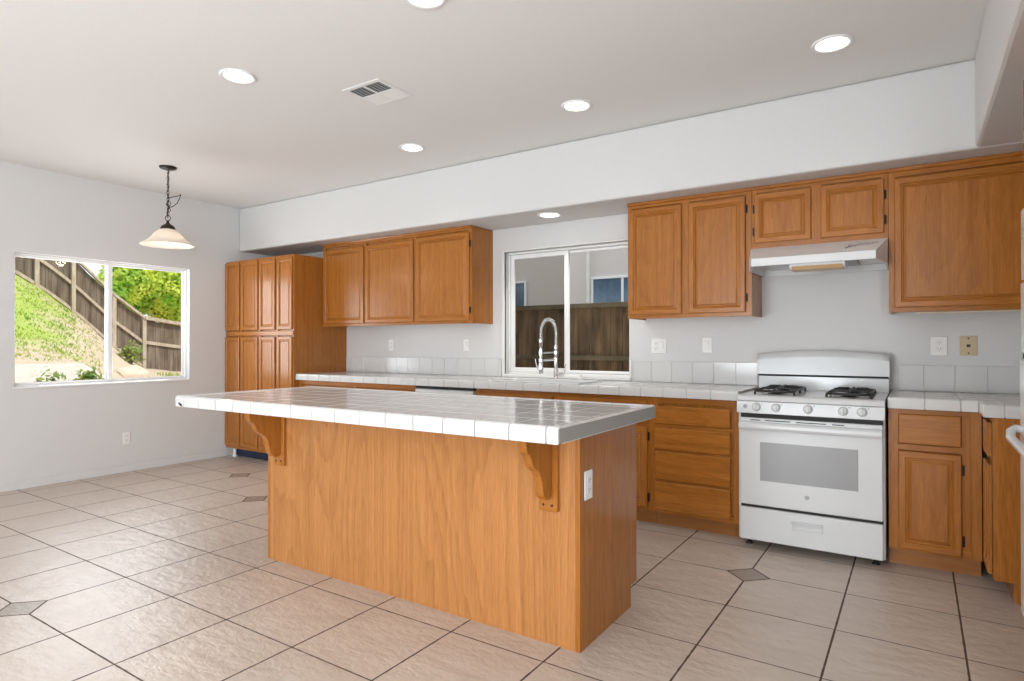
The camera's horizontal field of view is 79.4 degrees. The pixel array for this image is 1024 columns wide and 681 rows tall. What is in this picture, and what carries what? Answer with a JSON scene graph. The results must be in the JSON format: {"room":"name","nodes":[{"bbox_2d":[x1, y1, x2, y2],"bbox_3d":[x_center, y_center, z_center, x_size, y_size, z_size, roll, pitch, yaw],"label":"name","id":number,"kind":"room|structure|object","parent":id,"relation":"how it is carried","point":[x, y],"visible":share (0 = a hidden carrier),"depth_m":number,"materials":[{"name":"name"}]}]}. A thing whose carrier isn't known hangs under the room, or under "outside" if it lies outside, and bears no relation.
{"room":"kitchen","nodes":[
{"label":"kitchen","id":0,"kind":"room"},
{"bbox_2d":[15,274,180,378],"bbox_3d":[-8.120,-1.515,18.505,7.600,5.516,18.000,0,0,33],"label":"hillside","id":1,"kind":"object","parent":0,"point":[118,362],"depth_m":14.19,"materials":[{"name":"green plant"}]},
{"bbox_2d":[15,257,180,371],"bbox_3d":[-11.010,-1.672,19.611,0.165,5.709,11.473,0,0,33],"label":"fence","id":2,"kind":"object","parent":1,"relation":"on","point":[68,283],"visible":0.3,"depth_m":18.07,"materials":[{"name":"brown wood"}]},
{"bbox_2d":[117,340,145,365],"bbox_3d":[-10.902,0.387,17.619,0.677,0.834,0.742,0,0,33],"label":"shrub","id":3,"kind":"object","parent":1,"relation":"on","point":[129,358],"visible":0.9,"depth_m":17.55,"materials":[{"name":"green plant"}]},
{"bbox_2d":[115,365,148,377],"bbox_3d":[-9.044,0.868,14.618,0.735,0.568,0.858,0,0,33],"label":"rock","id":4,"kind":"object","parent":1,"relation":"on","point":[131,371],"visible":0.4,"depth_m":14.41,"materials":[{"name":"beige stone"}]},
{"bbox_2d":[157,370,179,375],"bbox_3d":[-7.934,1.023,18.788,3.132,0.338,4.334,0,0,33],"label":"grass","id":5,"kind":"structure","parent":1,"relation":"on","point":[169,373],"depth_m":17.91,"materials":[{"name":"green plant"}]},
{"bbox_2d":[0,161,273,483],"bbox_3d":[-5.012,-0.121,4.047,0.160,2.740,8.260,0,0,33],"label":"wall","id":6,"kind":"structure","parent":0,"point":[50,431],"depth_m":5.78,"materials":[{"name":"white paint"}]},
{"bbox_2d":[14,252,189,388],"bbox_3d":[-3.818,-0.166,5.830,0.147,1.156,1.494,0,0,33],"label":"window","id":7,"kind":"structure","parent":6,"relation":"in","point":[108,379],"depth_m":5.84,"materials":[{"name":"white plastic"}]},
{"bbox_2d":[0,449,226,492],"bbox_3d":[-5.163,1.210,3.648,0.012,0.075,7.440,0,0,33],"label":"baseboard","id":8,"kind":"structure","parent":6,"relation":"attached to","point":[55,479],"depth_m":5.74,"materials":[{"name":"white paint"}]},
{"bbox_2d":[123,432,129,444],"bbox_3d":[-3.688,0.935,5.899,0.008,0.114,0.070,0,0,33],"label":"wall outlet","id":9,"kind":"object","parent":6,"relation":"attached to","point":[126,435],"visible":1,"depth_m":5.90,"materials":[{"name":"white plastic"}]},
{"bbox_2d":[0,0,986,208],"bbox_3d":[-1.943,-1.606,1.944,7.610,0.200,8.420,0,0,33],"label":"ceiling","id":10,"kind":"structure","parent":0,"point":[110,91],"depth_m":3.44,"materials":[{"name":"white paint"}]},
{"bbox_2d":[139,165,194,248],"bbox_3d":[-2.943,-1.147,5.273,0.423,0.674,0.423,0,0,33],"label":"pendant lamp","id":11,"kind":"object","parent":10,"relation":"hanging from","point":[166,237],"visible":1,"depth_m":5.25,"materials":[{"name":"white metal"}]},
{"bbox_2d":[219,68,255,83],"bbox_3d":[-1.551,-1.492,3.489,0.194,0.008,0.194,0,0,33],"label":"recessed light","id":12,"kind":"object","parent":10,"relation":"in","point":[238,76],"visible":1,"depth_m":3.48,"materials":[{"name":"white plastic"}]},
{"bbox_2d":[342,78,413,106],"bbox_3d":[-0.807,-1.493,3.725,0.308,0.005,0.302,0,0,33],"label":"ceiling vent","id":13,"kind":"object","parent":10,"relation":"in","point":[377,92],"visible":1,"depth_m":3.71,"materials":[{"name":"white metal"}]},
{"bbox_2d":[399,143,424,151],"bbox_3d":[-0.771,-1.485,4.757,0.194,0.008,0.194,0,0,33],"label":"recessed light","id":14,"kind":"object","parent":10,"relation":"in","point":[410,147],"visible":1,"depth_m":4.74,"materials":[{"name":"white plastic"}]},
{"bbox_2d":[404,0,445,8],"bbox_3d":[-0.383,-1.498,2.689,0.194,0.008,0.194,0,0,33],"label":"recessed light","id":15,"kind":"object","parent":10,"relation":"in","point":[421,4],"visible":1,"depth_m":2.74,"materials":[{"name":"white plastic"}]},
{"bbox_2d":[561,100,591,111],"bbox_3d":[0.411,-1.491,3.924,0.194,0.008,0.194,0,0,33],"label":"recessed light","id":16,"kind":"object","parent":10,"relation":"in","point":[572,105],"visible":1,"depth_m":3.91,"materials":[{"name":"white plastic"}]},
{"bbox_2d":[811,34,853,53],"bbox_3d":[1.618,-1.497,3.117,0.194,0.008,0.194,0,0,33],"label":"recessed light","id":17,"kind":"object","parent":10,"relation":"in","point":[837,42],"visible":1,"depth_m":3.11,"materials":[{"name":"white plastic"}]},
{"bbox_2d":[0,455,1023,680],"bbox_3d":[-1.941,1.294,1.926,7.610,0.120,8.420,0,0,33],"label":"floor","id":18,"kind":"structure","parent":0,"point":[164,573],"depth_m":2.81,"materials":[{"name":"beige tile"}]},
{"bbox_2d":[225,254,346,460],"bbox_3d":[-2.468,0.204,6.707,1.162,2.120,0.692,0,0,33],"label":"pantry cabinet","id":19,"kind":"object","parent":18,"relation":"on","point":[275,331],"visible":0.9,"depth_m":6.38,"materials":[{"name":"brown wood"}]},
{"bbox_2d":[299,380,416,391],"bbox_3d":[-1.310,0.824,5.979,1.563,0.870,0.632,0,0,33],"label":"base cabinet","id":20,"kind":"object","parent":18,"relation":"on","point":[302,383],"visible":0.12,"depth_m":5.70,"materials":[{"name":"brown wood"}]},
{"bbox_2d":[296,372,758,400],"bbox_3d":[-0.198,0.352,5.235,4.243,0.062,0.656,0,0,33],"label":"countertop","id":21,"kind":"structure","parent":20,"relation":"on","point":[606,387],"depth_m":4.61,"materials":[{"name":"tile"}]},
{"bbox_2d":[489,377,602,383],"bbox_3d":[0.265,0.395,4.900,0.808,0.162,0.423,0,0,33],"label":"sink","id":22,"kind":"object","parent":21,"relation":"in","point":[517,379],"visible":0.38,"depth_m":4.99,"materials":[{"name":"white ceramic"}]},
{"bbox_2d":[535,318,565,378],"bbox_3d":[0.317,0.068,5.042,0.255,0.509,0.124,0,0,-43],"label":"kitchen faucet","id":23,"kind":"object","parent":21,"relation":"on","point":[556,373],"visible":1,"depth_m":5.06,"materials":[{"name":"silver metal"}]},
{"bbox_2d":[245,413,636,652],"bbox_3d":[-0.459,0.805,3.145,1.993,0.870,0.818,0,0,33],"label":"kitchen island","id":24,"kind":"object","parent":18,"relation":"on","point":[498,533],"visible":0.81,"depth_m":2.78,"materials":[{"name":"brown wood"}]},
{"bbox_2d":[175,386,655,444],"bbox_3d":[-0.611,0.338,3.198,2.465,0.062,0.951,0,0,33],"label":"island countertop","id":25,"kind":"structure","parent":24,"relation":"on","point":[534,420],"depth_m":2.79,"materials":[{"name":"grey tile"}]},
{"bbox_2d":[584,469,592,500],"bbox_3d":[0.310,0.584,2.493,0.008,0.117,0.070,0,0,33],"label":"wall outlet","id":26,"kind":"object","parent":24,"relation":"attached to","point":[588,493],"visible":1,"depth_m":2.48,"materials":[{"name":"white plastic"}]},
{"bbox_2d":[415,386,475,394],"bbox_3d":[-0.407,0.820,5.351,0.620,0.868,0.615,0,0,33],"label":"dishwasher","id":27,"kind":"object","parent":18,"relation":"on","point":[431,389],"visible":0.16,"depth_m":5.09,"materials":[{"name":"white metal"}]},
{"bbox_2d":[476,388,655,522],"bbox_3d":[0.489,0.815,4.797,1.473,0.870,0.632,0,0,33],"label":"base cabinet","id":28,"kind":"object","parent":18,"relation":"on","point":[644,512],"visible":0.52,"depth_m":4.19,"materials":[{"name":"brown wood"}]},
{"bbox_2d":[652,397,739,536],"bbox_3d":[1.345,0.811,4.235,0.570,0.870,0.632,0,0,33],"label":"base cabinet","id":29,"kind":"object","parent":18,"relation":"on","point":[695,442],"visible":0.86,"depth_m":3.98,"materials":[{"name":"brown wood"}]},
{"bbox_2d":[737,350,889,564],"bbox_3d":[1.862,0.652,3.795,0.774,1.180,0.735,0,0,33],"label":"gas range","id":30,"kind":"object","parent":18,"relation":"on","point":[814,453],"visible":1,"depth_m":3.55,"materials":[{"name":"white metal"}]},
{"bbox_2d":[737,389,888,406],"bbox_3d":[1.856,0.345,3.788,0.768,0.035,0.628,0,0,33],"label":"cooktop","id":31,"kind":"object","parent":30,"relation":"in","point":[802,397],"depth_m":3.59,"materials":[{"name":"white metal"}]},
{"bbox_2d":[888,408,981,576],"bbox_3d":[2.411,0.806,3.535,0.410,0.870,0.632,0,0,33],"label":"base cabinet","id":32,"kind":"object","parent":18,"relation":"on","point":[935,456],"visible":0.95,"depth_m":3.28,"materials":[{"name":"brown wood"}]},
{"bbox_2d":[983,417,1020,605],"bbox_3d":[2.627,0.801,2.866,0.679,0.870,0.283,0,0,33],"label":"base cabinet","id":33,"kind":"object","parent":18,"relation":"on","point":[1001,467],"visible":0.92,"depth_m":2.91,"materials":[{"name":"brown wood"}]},
{"bbox_2d":[888,390,1019,418],"bbox_3d":[2.619,0.337,3.235,1.094,0.062,0.906,0,0,33],"label":"countertop","id":34,"kind":"structure","parent":33,"relation":"on","point":[988,405],"depth_m":3.25,"materials":[{"name":"tile"}]},
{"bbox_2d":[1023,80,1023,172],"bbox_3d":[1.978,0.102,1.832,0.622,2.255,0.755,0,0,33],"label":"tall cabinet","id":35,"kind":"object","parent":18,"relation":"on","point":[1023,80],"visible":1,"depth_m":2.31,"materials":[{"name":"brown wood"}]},
{"bbox_2d":[1006,208,1023,616],"bbox_3d":[1.700,0.272,2.022,0.076,1.520,0.726,0,0,33],"label":"wall oven","id":36,"kind":"object","parent":35,"relation":"in","point":[1018,445],"visible":1,"depth_m":2.27,"materials":[{"name":"white metal"}]},
{"bbox_2d":[240,0,1023,255],"bbox_3d":[-1.943,-1.265,1.942,7.288,0.481,8.098,0,0,33],"label":"soffit","id":37,"kind":"structure","parent":0,"point":[971,108],"depth_m":4.06,"materials":[{"name":"white paint"}]},
{"bbox_2d":[538,212,561,217],"bbox_3d":[0.301,-1.002,4.935,0.194,0.008,0.194,0,0,33],"label":"recessed light","id":38,"kind":"object","parent":37,"relation":"attached to","point":[545,214],"visible":1,"depth_m":4.93,"materials":[{"name":"white plastic"}]},
{"bbox_2d":[298,213,1023,548],"bbox_3d":[0.325,-0.116,5.386,7.290,2.740,0.160,0,0,33],"label":"wall","id":39,"kind":"structure","parent":0,"point":[846,311],"depth_m":4.31,"materials":[{"name":"white paint"}]},
{"bbox_2d":[389,340,393,350],"bbox_3d":[-1.238,0.049,6.311,0.070,0.114,0.008,0,0,33],"label":"wall outlet","id":40,"kind":"object","parent":39,"relation":"attached to","point":[391,342],"visible":1,"depth_m":6.30,"materials":[{"name":"white plastic"}]},
{"bbox_2d":[322,225,492,326],"bbox_3d":[-1.075,-0.572,6.010,1.934,0.851,0.337,0,0,33],"label":"upper cabinet","id":41,"kind":"object","parent":39,"relation":"attached to","point":[439,276],"visible":1,"depth_m":5.72,"materials":[{"name":"brown wood"}]},
{"bbox_2d":[346,357,500,376],"bbox_3d":[-0.945,0.251,6.116,2.028,0.159,0.010,0,0,33],"label":"backsplash","id":42,"kind":"structure","parent":39,"relation":"attached to","point":[439,366],"depth_m":6.04,"materials":[{"name":"tile"}]},
{"bbox_2d":[464,339,469,350],"bbox_3d":[-0.428,0.042,5.778,0.070,0.114,0.011,0,0,33],"label":"light switch","id":43,"kind":"object","parent":39,"relation":"attached to","point":[466,341],"visible":1,"depth_m":5.77,"materials":[{"name":"white plastic"}]},
{"bbox_2d":[502,239,631,380],"bbox_3d":[0.461,-0.242,5.265,1.239,1.130,0.145,0,0,33],"label":"window","id":44,"kind":"structure","parent":39,"relation":"in","point":[514,371],"depth_m":5.31,"materials":[{"name":"white plastic"}]},
{"bbox_2d":[652,339,665,352],"bbox_3d":[1.131,0.042,4.754,0.116,0.114,0.011,0,0,33],"label":"wall outlet","id":45,"kind":"object","parent":39,"relation":"attached to","point":[658,345],"visible":1,"depth_m":4.75,"materials":[{"name":"white plastic"}]},
{"bbox_2d":[627,187,761,319],"bbox_3d":[1.304,-0.585,4.447,0.872,0.848,0.337,0,0,33],"label":"upper cabinet","id":46,"kind":"object","parent":39,"relation":"attached to","point":[688,256],"visible":0.99,"depth_m":4.28,"materials":[{"name":"brown wood"}]},
{"bbox_2d":[636,361,757,384],"bbox_3d":[1.356,0.239,4.605,0.912,0.159,0.010,0,0,33],"label":"backsplash","id":47,"kind":"structure","parent":39,"relation":"attached to","point":[731,373],"depth_m":4.58,"materials":[{"name":"tile"}]},
{"bbox_2d":[702,337,711,352],"bbox_3d":[1.440,0.034,4.551,0.070,0.114,0.011,0,0,33],"label":"light switch","id":48,"kind":"object","parent":39,"relation":"attached to","point":[706,341],"visible":1,"depth_m":4.55,"materials":[{"name":"white plastic"}]},
{"bbox_2d":[751,169,888,248],"bbox_3d":[1.992,-0.808,3.996,0.771,0.408,0.337,0,0,33],"label":"upper cabinet","id":49,"kind":"object","parent":39,"relation":"attached to","point":[849,207],"visible":0.94,"depth_m":3.84,"materials":[{"name":"brown wood"}]},
{"bbox_2d":[749,238,888,276],"bbox_3d":[1.921,-0.512,3.884,0.767,0.182,0.597,0,0,33],"label":"range hood","id":50,"kind":"object","parent":49,"relation":"attached to","point":[869,254],"visible":0.98,"depth_m":3.72,"materials":[{"name":"white metal"}]},
{"bbox_2d":[931,336,947,355],"bbox_3d":[2.618,0.034,3.778,0.085,0.118,0.008,0,0,33],"label":"wall outlet","id":51,"kind":"object","parent":39,"relation":"attached to","point":[939,344],"visible":1,"depth_m":3.78,"materials":[{"name":"white plastic"}]},
{"bbox_2d":[936,340,941,344],"bbox_3d":[2.616,0.014,3.776,0.033,0.028,0.003,0,0,33],"label":"socket","id":52,"kind":"object","parent":51,"relation":"attached to","point":[938,342],"depth_m":3.78,"materials":[{"name":"white plastic"}]},
{"bbox_2d":[936,347,941,351],"bbox_3d":[2.616,0.054,3.776,0.033,0.028,0.003,0,0,33],"label":"socket","id":53,"kind":"object","parent":51,"relation":"attached to","point":[938,349],"depth_m":3.78,"materials":[{"name":"white plastic"}]},
{"bbox_2d":[888,151,1023,314],"bbox_3d":[2.767,-0.587,3.486,1.078,0.858,0.337,0,0,33],"label":"upper cabinet","id":54,"kind":"object","parent":39,"relation":"attached to","point":[955,225],"depth_m":3.47,"materials":[{"name":"brown wood"}]},
{"bbox_2d":[898,365,1019,393],"bbox_3d":[2.881,0.232,3.603,1.057,0.159,0.010,0,0,33],"label":"backsplash","id":55,"kind":"structure","parent":39,"relation":"attached to","point":[968,379],"depth_m":3.71,"materials":[{"name":"tile"}]},
{"bbox_2d":[960,336,976,355],"bbox_3d":[2.738,0.031,3.698,0.085,0.118,0.012,0,0,33],"label":"wall outlet","id":56,"kind":"object","parent":39,"relation":"attached to","point":[968,344],"visible":1,"depth_m":3.70,"materials":[{"name":"beige plastic"}]},
{"label":"outside","id":57,"kind":"structure","parent":0,"visible":0},
{"bbox_3d":[-3.619,1.541,22.709,59.000,0.250,46.000,0,0,33],"label":"trim","id":58,"kind":"structure","parent":57,"visible":0},
{"bbox_2d":[35,366,68,381],"bbox_3d":[-7.846,0.894,10.473,0.606,0.903,0.602,0,0,33],"label":"shrub","id":59,"kind":"object","parent":58,"relation":"on","point":[55,374],"visible":0.14,"depth_m":10.44,"materials":[{"name":"green plant"}]},
{"bbox_2d":[15,363,104,382],"bbox_3d":[-8.707,0.883,10.471,0.200,0.920,3.550,0,0,33],"label":"wall","id":60,"kind":"structure","parent":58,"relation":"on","point":[23,373],"depth_m":10.97,"materials":[{"name":"concrete"}]},
{"bbox_2d":[73,366,104,379],"bbox_3d":[-7.460,0.896,10.858,0.594,0.903,0.560,0,0,-12],"label":"shrub","id":61,"kind":"object","parent":58,"relation":"on","point":[86,375],"visible":0.14,"depth_m":10.85,"materials":[{"name":"green plant"}]},
{"bbox_2d":[96,265,180,325],"bbox_3d":[-13.766,-1.231,24.628,3.375,5.377,6.172,0,0,29],"label":"leafy tree","id":62,"kind":"object","parent":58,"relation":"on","point":[156,294],"visible":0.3,"depth_m":23.11,"materials":[{"name":"green plant"}]},
{"bbox_2d":[515,248,627,366],"bbox_3d":[2.956,-1.794,9.977,12.000,6.250,3.094,0,0,33],"label":"house","id":63,"kind":"structure","parent":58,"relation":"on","point":[595,276],"depth_m":9.51,"materials":[{"name":"beige paint"}]},
{"bbox_2d":[515,302,628,374],"bbox_3d":[0.850,0.424,7.163,9.552,1.760,0.190,0,0,33],"label":"fence","id":64,"kind":"object","parent":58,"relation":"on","point":[599,332],"visible":0.09,"depth_m":7.15,"materials":[{"name":"brown wood"}]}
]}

